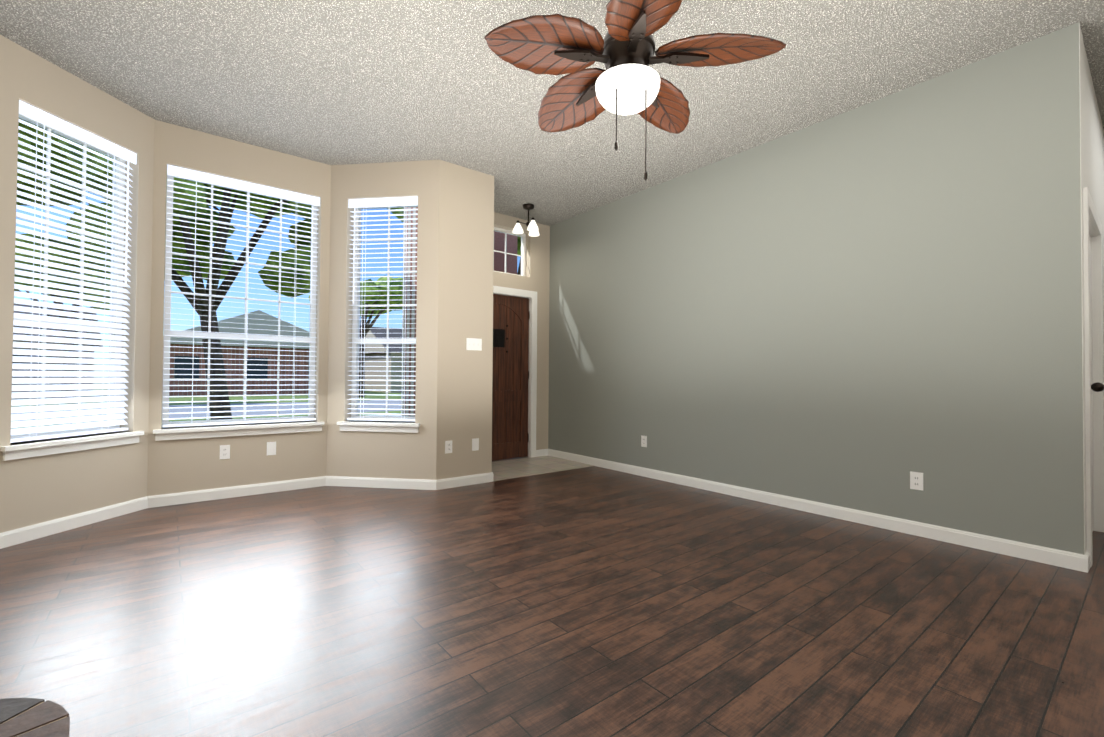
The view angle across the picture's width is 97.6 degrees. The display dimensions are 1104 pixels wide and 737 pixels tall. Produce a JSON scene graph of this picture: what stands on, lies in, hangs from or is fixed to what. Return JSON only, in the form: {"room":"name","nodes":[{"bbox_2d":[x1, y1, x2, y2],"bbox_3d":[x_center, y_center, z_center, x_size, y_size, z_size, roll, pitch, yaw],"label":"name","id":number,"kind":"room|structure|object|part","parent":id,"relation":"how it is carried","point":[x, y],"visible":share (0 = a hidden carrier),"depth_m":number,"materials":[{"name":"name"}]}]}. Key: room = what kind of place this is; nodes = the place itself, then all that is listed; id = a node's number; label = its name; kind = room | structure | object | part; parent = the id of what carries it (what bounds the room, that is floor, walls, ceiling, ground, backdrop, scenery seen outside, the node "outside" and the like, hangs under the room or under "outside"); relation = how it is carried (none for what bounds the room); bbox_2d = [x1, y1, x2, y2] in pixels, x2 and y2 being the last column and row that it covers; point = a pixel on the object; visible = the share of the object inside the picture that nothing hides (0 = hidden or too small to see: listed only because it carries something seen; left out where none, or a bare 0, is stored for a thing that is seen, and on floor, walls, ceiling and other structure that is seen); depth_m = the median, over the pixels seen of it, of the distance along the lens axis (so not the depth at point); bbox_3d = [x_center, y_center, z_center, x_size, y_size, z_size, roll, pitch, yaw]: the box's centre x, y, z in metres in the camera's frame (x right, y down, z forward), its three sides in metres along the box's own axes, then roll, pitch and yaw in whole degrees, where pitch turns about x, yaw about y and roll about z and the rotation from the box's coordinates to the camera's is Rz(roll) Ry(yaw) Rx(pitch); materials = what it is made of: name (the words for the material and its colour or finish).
{"room":"living room","nodes":[
{"label":"living room","id":0,"kind":"room"},
{"bbox_2d":[0,35,154,532],"bbox_3d":[-3.275,-0.492,3.342,0.200,3.120,1.062,0,-1,8],"label":"wall","id":1,"kind":"structure","parent":0,"point":[38,489],"depth_m":3.24,"materials":[{"name":"beige paint"}]},
{"bbox_2d":[11,114,125,440],"bbox_3d":[-3.324,-0.583,3.297,0.065,2.096,0.731,0,-1,8],"label":"window","id":2,"kind":"structure","parent":1,"relation":"in","point":[84,144],"depth_m":3.41,"materials":[{"name":"white"}]},
{"bbox_2d":[10,100,136,442],"bbox_3d":[-3.230,-0.587,3.283,0.080,2.084,0.727,0,-1,8],"label":"window blind","id":3,"kind":"object","parent":2,"relation":"attached to","point":[56,123],"visible":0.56,"depth_m":3.25,"materials":[{"name":"white plastic"}]},
{"bbox_2d":[0,431,143,460],"bbox_3d":[-3.228,0.509,3.264,0.155,0.085,0.835,0,-1,8],"label":"window sill","id":4,"kind":"structure","parent":1,"relation":"attached to","point":[30,449],"depth_m":3.17,"materials":[{"name":"white wood"}]},
{"bbox_2d":[0,496,147,548],"bbox_3d":[-3.187,1.022,3.253,0.014,0.090,0.962,0,-1,8],"label":"baseboard","id":5,"kind":"structure","parent":1,"relation":"attached to","point":[30,532],"depth_m":3.19,"materials":[{"name":"white wood"}]},
{"bbox_2d":[147,120,330,495],"bbox_3d":[-2.632,-0.473,4.265,1.390,3.120,0.200,1,-1,-38],"label":"wall","id":6,"kind":"structure","parent":0,"point":[182,465],"depth_m":4.08,"materials":[{"name":"beige paint"}]},
{"bbox_2d":[220,445,229,458],"bbox_3d":[-2.733,0.698,4.040,0.072,0.116,0.007,1,-1,-38],"label":"outlet","id":7,"kind":"object","parent":6,"relation":"attached to","point":[224,451],"visible":1,"depth_m":4.04,"materials":[{"name":"white plastic"}]},
{"bbox_2d":[147,476,325,507],"bbox_3d":[-2.616,1.040,4.126,1.290,0.090,0.014,1,-1,-38],"label":"baseboard","id":8,"kind":"structure","parent":6,"relation":"attached to","point":[209,494],"depth_m":4.06,"materials":[{"name":"white wood"}]},
{"bbox_2d":[153,421,323,440],"bbox_3d":[-2.642,0.528,4.167,1.229,0.085,0.155,1,-1,-38],"label":"window sill","id":9,"kind":"structure","parent":6,"relation":"attached to","point":[205,432],"depth_m":4.07,"materials":[{"name":"white wood"}]},
{"bbox_2d":[162,175,317,427],"bbox_3d":[-2.699,-0.563,4.267,1.125,2.096,0.065,1,-1,-38],"label":"window","id":10,"kind":"structure","parent":6,"relation":"in","point":[311,340],"depth_m":4.19,"materials":[{"name":"white"}]},
{"bbox_2d":[163,164,319,426],"bbox_3d":[-2.640,-0.568,4.193,1.121,2.084,0.080,1,-1,-38],"label":"window blind","id":11,"kind":"object","parent":10,"relation":"attached to","point":[194,175],"visible":0.98,"depth_m":4.16,"materials":[{"name":"white plastic"}]},
{"bbox_2d":[267,442,275,454],"bbox_3d":[-2.465,0.704,4.250,0.072,0.116,0.012,1,-1,-38],"label":"outlet","id":12,"kind":"object","parent":6,"relation":"attached to","point":[271,448],"visible":1,"depth_m":4.25,"materials":[{"name":"white plastic"}]},
{"bbox_2d":[326,160,439,479],"bbox_3d":[-1.560,-0.460,4.585,1.071,3.120,0.200,0,-1,8],"label":"wall","id":13,"kind":"structure","parent":0,"point":[403,455],"depth_m":4.48,"materials":[{"name":"beige paint"}]},
{"bbox_2d":[337,421,419,432],"bbox_3d":[-1.593,0.542,4.510,0.795,0.085,0.155,0,-1,8],"label":"window sill","id":14,"kind":"structure","parent":13,"relation":"attached to","point":[382,426],"depth_m":4.45,"materials":[{"name":"white wood"}]},
{"bbox_2d":[326,476,436,489],"bbox_3d":[-1.582,1.053,4.455,1.077,0.090,0.014,0,-1,8],"label":"baseboard","id":15,"kind":"structure","parent":13,"relation":"attached to","point":[399,483],"depth_m":4.45,"materials":[{"name":"white wood"}]},
{"bbox_2d":[351,205,417,421],"bbox_3d":[-1.571,-0.549,4.631,0.691,2.096,0.065,0,-1,8],"label":"window","id":16,"kind":"structure","parent":13,"relation":"in","point":[356,339],"depth_m":4.64,"materials":[{"name":"white wood"}]},
{"bbox_2d":[347,196,417,420],"bbox_3d":[-1.584,-0.555,4.538,0.687,2.084,0.080,0,-1,8],"label":"window blind","id":17,"kind":"object","parent":16,"relation":"attached to","point":[384,202],"visible":0.77,"depth_m":4.54,"materials":[{"name":"white plastic"}]},
{"bbox_2d":[436,160,493,479],"bbox_3d":[-0.875,-0.453,4.676,0.585,3.120,0.200,1,-1,-38],"label":"wall","id":18,"kind":"structure","parent":0,"point":[465,293],"depth_m":4.58,"materials":[{"name":"beige paint"}]},
{"bbox_2d":[445,440,451,453],"bbox_3d":[-0.954,0.725,4.469,0.072,0.116,0.007,1,-1,-38],"label":"electrical outlet","id":19,"kind":"object","parent":18,"relation":"attached to","point":[448,446],"visible":1,"depth_m":4.46,"materials":[{"name":"white plastic"}]},
{"bbox_2d":[436,472,493,489],"bbox_3d":[-0.816,1.061,4.571,0.605,0.090,0.014,1,-1,-38],"label":"baseboard","id":20,"kind":"structure","parent":18,"relation":"attached to","point":[453,482],"depth_m":4.55,"materials":[{"name":"white wood"}]},
{"bbox_2d":[466,338,481,350],"bbox_3d":[-0.746,-0.233,4.641,0.165,0.116,0.012,1,-1,-38],"label":"light switch","id":21,"kind":"object","parent":18,"relation":"attached to","point":[473,343],"visible":1,"depth_m":4.64,"materials":[{"name":"white plastic"}]},
{"bbox_2d":[472,438,478,450],"bbox_3d":[-0.733,0.730,4.641,0.072,0.116,0.012,1,-1,-38],"label":"electrical outlet","id":22,"kind":"object","parent":18,"relation":"attached to","point":[475,444],"visible":1,"depth_m":4.64,"materials":[{"name":"white plastic"}]},
{"bbox_2d":[493,212,549,449],"bbox_3d":[-0.575,-0.428,6.064,1.610,3.120,0.200,1,-1,-38],"label":"wall","id":23,"kind":"structure","parent":0,"point":[536,277],"depth_m":6.26,"materials":[{"name":"beige paint"}]},
{"bbox_2d":[494,227,525,275],"bbox_3d":[-0.701,-1.460,6.012,0.871,0.576,0.060,1,-1,-38],"label":"window","id":24,"kind":"structure","parent":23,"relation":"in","point":[523,249],"depth_m":6.24,"materials":[{"name":"white wood"}]},
{"bbox_2d":[492,294,529,460],"bbox_3d":[-0.650,0.106,5.910,0.907,2.022,0.126,1,-1,-38],"label":"entry door","id":25,"kind":"structure","parent":23,"relation":"in","point":[510,378],"depth_m":6.03,"materials":[{"name":"brown wood"}]},
{"bbox_2d":[493,285,536,457],"bbox_3d":[-0.667,0.066,5.929,1.085,2.125,0.148,1,-1,-38],"label":"door frame","id":26,"kind":"structure","parent":23,"relation":"attached to","point":[531,296],"depth_m":6.17,"materials":[{"name":"white wood"}]},
{"bbox_2d":[536,449,547,456],"bbox_3d":[-0.598,1.084,5.893,1.410,0.090,0.014,1,-1,-38],"label":"baseboard","id":27,"kind":"structure","parent":23,"relation":"attached to","point":[542,452],"depth_m":6.26,"materials":[{"name":"white wood"}]},
{"bbox_2d":[0,457,1103,736],"bbox_3d":[1.361,1.162,3.287,8.680,0.120,6.970,1,-1,-38],"label":"floor","id":28,"kind":"structure","parent":0,"point":[592,601],"depth_m":2.05,"materials":[{"name":"laminate"}]},
{"bbox_2d":[0,698,69,736],"bbox_3d":[-0.783,0.871,0.200,0.666,0.330,1.895,1,-1,-38],"label":"table","id":29,"kind":"object","parent":28,"relation":"on","point":[27,717],"visible":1,"depth_m":0.99,"materials":[{"name":"wood"}]},
{"bbox_2d":[492,456,593,480],"bbox_3d":[-0.323,1.123,5.546,1.410,0.004,0.900,1,-1,-38],"label":"floor","id":30,"kind":"structure","parent":28,"relation":"on","point":[513,468],"depth_m":5.54,"materials":[{"name":"beige tile"}]},
{"bbox_2d":[0,0,1103,225],"bbox_3d":[1.328,-1.967,3.408,8.000,0.100,6.470,1,-1,-38],"label":"ceiling","id":31,"kind":"structure","parent":0,"point":[337,82],"depth_m":3.15,"materials":[{"name":"white paint"}]},
{"bbox_2d":[512,203,538,236],"bbox_3d":[-0.253,-1.736,5.604,0.337,0.314,0.327,1,-1,-38],"label":"light","id":32,"kind":"object","parent":31,"relation":"attached to","point":[532,226],"visible":1,"depth_m":5.58,"materials":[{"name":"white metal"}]},
{"bbox_2d":[484,0,785,180],"bbox_3d":[0.289,-1.353,2.097,1.169,1.184,1.118,1,-1,-38],"label":"fan","id":33,"kind":"object","parent":31,"relation":"hanging from","point":[628,81],"visible":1,"depth_m":1.97,"materials":[{"name":"brown wood"}]},
{"bbox_3d":[0.319,-1.150,2.049,0.272,0.108,0.272,1,-1,-38],"label":"globe","id":34,"kind":"part","parent":33,"relation":"part of"},
{"bbox_2d":[548,22,1083,554],"bbox_3d":[1.512,-0.437,4.569,0.200,3.120,4.735,1,-1,-38],"label":"wall","id":35,"kind":"structure","parent":0,"point":[868,306],"depth_m":3.46,"materials":[{"name":"grey paint"}]},
{"bbox_2d":[641,435,646,446],"bbox_3d":[0.963,0.762,5.063,0.007,0.116,0.072,1,-1,-38],"label":"electrical outlet","id":36,"kind":"object","parent":35,"relation":"attached to","point":[643,441],"visible":1,"depth_m":5.06,"materials":[{"name":"white plastic"}]},
{"bbox_2d":[548,449,1087,572],"bbox_3d":[1.421,1.076,4.473,0.014,0.090,4.749,1,-1,-38],"label":"baseboard","id":37,"kind":"structure","parent":35,"relation":"attached to","point":[1059,558],"depth_m":3.41,"materials":[{"name":"white wood"}]},
{"bbox_2d":[910,471,922,490],"bbox_3d":[2.427,0.749,3.219,0.007,0.116,0.072,1,-1,-38],"label":"electrical outlet","id":38,"kind":"object","parent":35,"relation":"attached to","point":[916,480],"visible":1,"depth_m":3.22,"materials":[{"name":"white plastic"}]},
{"bbox_2d":[1079,22,1103,554],"bbox_3d":[4.156,-0.430,3.772,3.350,3.120,0.202,1,-1,-38],"label":"wall","id":39,"kind":"structure","parent":0,"point":[1094,153],"depth_m":2.95,"materials":[{"name":"white paint"}]},
{"bbox_2d":[1085,550,1089,571],"bbox_3d":[4.132,1.083,3.603,3.150,0.090,0.014,1,-1,-38],"label":"baseboard","id":40,"kind":"structure","parent":39,"relation":"attached to","point":[1087,553],"depth_m":2.66,"materials":[{"name":"white wood"}]},
{"bbox_2d":[1083,187,1103,566],"bbox_3d":[3.389,0.051,3.084,1.080,2.125,0.118,1,-1,-38],"label":"door frame","id":41,"kind":"structure","parent":39,"relation":"attached to","point":[1092,226],"depth_m":3.32,"materials":[{"name":"white wood"}]},
{"bbox_2d":[1089,235,1103,531],"bbox_3d":[3.415,0.090,3.051,0.898,2.022,0.134,1,-1,-38],"label":"hall door","id":42,"kind":"structure","parent":39,"relation":"in","point":[1097,387],"depth_m":3.26,"materials":[{"name":"white wood"}]},
{"bbox_3d":[3.124,0.107,2.797,0.053,0.056,0.098,1,-1,-38],"label":"knob","id":43,"kind":"part","parent":42,"relation":"part of","materials":[{"name":"brown metal"}]},
{"label":"outside","id":44,"kind":"structure","parent":0,"visible":0},
{"bbox_2d":[11,389,400,428],"bbox_3d":[-22.495,1.854,36.444,130.000,0.200,74.620,1,-1,-38],"label":"ground","id":45,"kind":"structure","parent":44,"point":[174,410],"depth_m":20.10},
{"bbox_2d":[12,303,102,398],"bbox_3d":[-33.251,-1.158,25.138,13.800,5.300,9.800,1,-1,-38],"label":"house","id":46,"kind":"structure","parent":45,"relation":"on","point":[49,349],"depth_m":25.23,"materials":[{"name":"brown"}]},
{"bbox_2d":[14,275,109,397],"bbox_3d":[-21.419,-2.003,21.131,5.662,7.080,6.108,1,-1,-38],"label":"tree","id":47,"kind":"object","parent":45,"relation":"on","point":[20,283],"depth_m":21.29,"materials":[{"name":"green plant"}]},
{"bbox_2d":[15,118,310,419],"bbox_3d":[-6.139,-2.449,8.330,6.392,7.841,7.380,1,-1,-38],"label":"tree","id":48,"kind":"object","parent":45,"relation":"on","point":[201,309],"visible":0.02,"depth_m":8.42,"materials":[{"name":"green plant"}]},
{"bbox_2d":[162,310,308,395],"bbox_3d":[-22.125,-1.012,35.247,11.800,5.500,9.800,1,-1,-38],"label":"house","id":49,"kind":"structure","parent":45,"relation":"on","point":[267,351],"depth_m":31.35,"materials":[{"name":"brick"}]},
{"bbox_2d":[308,275,402,396],"bbox_3d":[-11.049,-1.793,28.678,6.009,7.056,5.524,1,-1,-38],"label":"tree","id":50,"kind":"object","parent":45,"relation":"on","point":[373,291],"depth_m":27.74,"materials":[{"name":"green plant"}]},
{"bbox_2d":[365,327,401,392],"bbox_3d":[-9.757,-0.683,43.787,13.800,5.300,9.800,1,-1,-38],"label":"house","id":51,"kind":"structure","parent":45,"relation":"on","point":[377,354],"depth_m":38.05,"materials":[{"name":"beige"}]},
{"bbox_2d":[387,207,520,274],"bbox_3d":[-1.760,-2.089,13.670,5.783,7.306,6.422,1,-1,-38],"label":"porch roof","id":52,"kind":"object","parent":45,"relation":"on","point":[518,241],"depth_m":13.39,"materials":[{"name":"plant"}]},
{"bbox_2d":[401,207,517,416],"bbox_3d":[-1.090,-1.015,6.535,1.850,4.900,1.130,1,-1,-38],"label":"pier","id":53,"kind":"structure","parent":45,"relation":"on","point":[409,354],"depth_m":5.88,"materials":[{"name":"brick"}]}
]}

